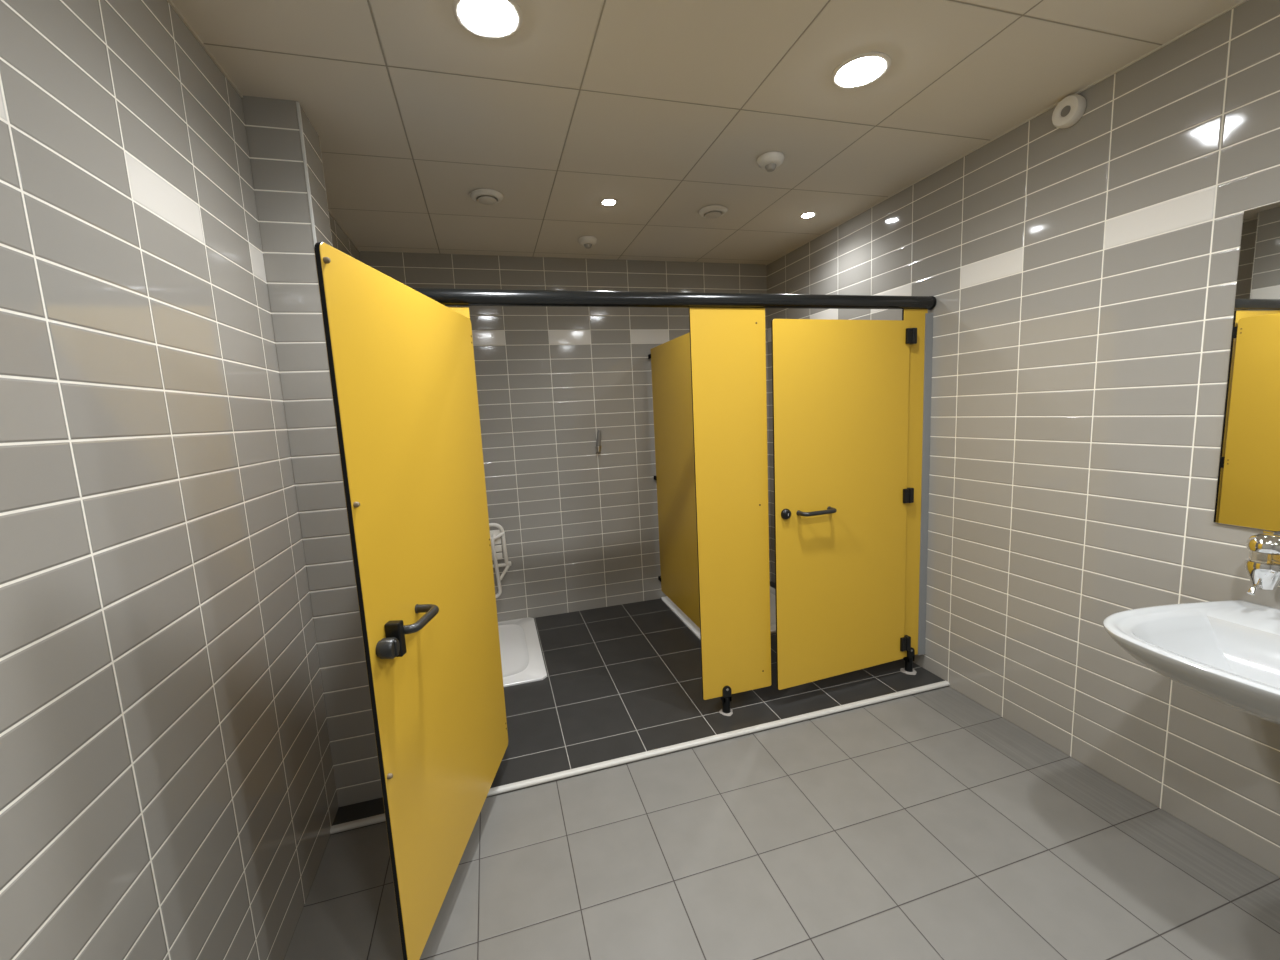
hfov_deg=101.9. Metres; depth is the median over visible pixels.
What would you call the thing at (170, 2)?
trim
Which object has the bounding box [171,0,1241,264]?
ceiling
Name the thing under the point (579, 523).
wall
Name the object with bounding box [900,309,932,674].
partition panel
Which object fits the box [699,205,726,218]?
ceiling vent
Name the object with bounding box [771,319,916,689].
door
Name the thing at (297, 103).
trim
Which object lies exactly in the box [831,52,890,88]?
recessed light
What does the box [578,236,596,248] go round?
sensor
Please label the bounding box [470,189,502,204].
ceiling vent
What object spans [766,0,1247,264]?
trim
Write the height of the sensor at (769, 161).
0.059 m
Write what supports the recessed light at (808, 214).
in the ceiling
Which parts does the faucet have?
spout, glass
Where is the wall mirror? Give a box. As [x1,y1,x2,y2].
[1213,201,1279,534]
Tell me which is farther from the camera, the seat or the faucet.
the seat
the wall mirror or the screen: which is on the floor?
the screen
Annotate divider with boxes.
[648,332,699,627]
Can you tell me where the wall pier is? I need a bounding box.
[241,96,382,806]
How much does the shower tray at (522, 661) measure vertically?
0.016 m
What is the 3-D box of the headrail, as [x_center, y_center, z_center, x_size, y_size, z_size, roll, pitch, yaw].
[0.169,-0.778,2.241,2.712,0.071,0.071,-5,8,-16]
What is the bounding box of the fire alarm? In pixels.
[1052,94,1085,127]
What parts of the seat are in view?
leg frame, seat frame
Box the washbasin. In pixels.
[1103,600,1279,724]
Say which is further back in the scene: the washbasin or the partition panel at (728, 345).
the partition panel at (728, 345)
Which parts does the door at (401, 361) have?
lock knob, handle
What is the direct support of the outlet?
attached to the wall at (579, 523)
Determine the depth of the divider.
3.52 m
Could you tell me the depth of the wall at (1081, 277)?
1.95 m
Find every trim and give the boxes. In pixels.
[167,0,359,251]
[296,102,316,245]
[330,681,949,833]
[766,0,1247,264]
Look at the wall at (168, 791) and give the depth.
1.05 m
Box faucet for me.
[1244,534,1279,594]
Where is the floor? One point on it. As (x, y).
(931, 824)
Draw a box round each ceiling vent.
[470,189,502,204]
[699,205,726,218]
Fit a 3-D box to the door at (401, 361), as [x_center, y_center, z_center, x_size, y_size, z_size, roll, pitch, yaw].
[-0.590,0.316,1.662,0.086,1.770,0.961,-3,8,0]
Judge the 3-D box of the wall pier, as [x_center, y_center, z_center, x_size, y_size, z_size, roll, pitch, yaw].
[-1.198,-0.008,2.000,0.165,2.568,0.233,-5,8,-16]
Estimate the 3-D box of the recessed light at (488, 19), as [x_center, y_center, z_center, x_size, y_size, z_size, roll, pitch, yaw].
[-0.412,-1.258,1.409,0.184,0.014,0.184,-5,8,-16]
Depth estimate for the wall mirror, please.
1.53 m
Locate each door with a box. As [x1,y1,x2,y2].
[314,242,507,959]
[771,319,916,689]
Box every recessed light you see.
[452,0,522,38]
[600,198,617,205]
[800,212,816,217]
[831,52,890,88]
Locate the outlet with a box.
[595,430,600,451]
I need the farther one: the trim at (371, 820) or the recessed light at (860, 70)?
the trim at (371, 820)
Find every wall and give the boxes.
[0,0,359,959]
[359,251,771,621]
[766,0,1279,876]
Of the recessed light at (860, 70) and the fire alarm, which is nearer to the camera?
the recessed light at (860, 70)
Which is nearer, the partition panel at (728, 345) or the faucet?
the faucet
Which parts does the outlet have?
outlet arm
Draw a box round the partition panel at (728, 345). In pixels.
[689,308,770,715]
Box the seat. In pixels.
[489,523,510,597]
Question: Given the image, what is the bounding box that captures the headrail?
[412,288,935,309]
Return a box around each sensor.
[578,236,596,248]
[757,151,783,171]
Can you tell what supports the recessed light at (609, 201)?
in the ceiling
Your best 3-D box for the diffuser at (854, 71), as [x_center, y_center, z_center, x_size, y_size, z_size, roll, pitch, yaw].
[0.735,-1.357,1.730,0.148,0.012,0.148,-5,8,-16]
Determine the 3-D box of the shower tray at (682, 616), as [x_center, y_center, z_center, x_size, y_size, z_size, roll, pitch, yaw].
[0.722,0.946,3.816,0.910,0.016,0.897,-5,8,-16]
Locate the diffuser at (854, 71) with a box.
[837,57,884,85]
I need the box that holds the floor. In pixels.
[284,581,1279,959]
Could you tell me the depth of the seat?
3.62 m
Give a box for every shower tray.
[498,617,546,686]
[661,586,775,638]

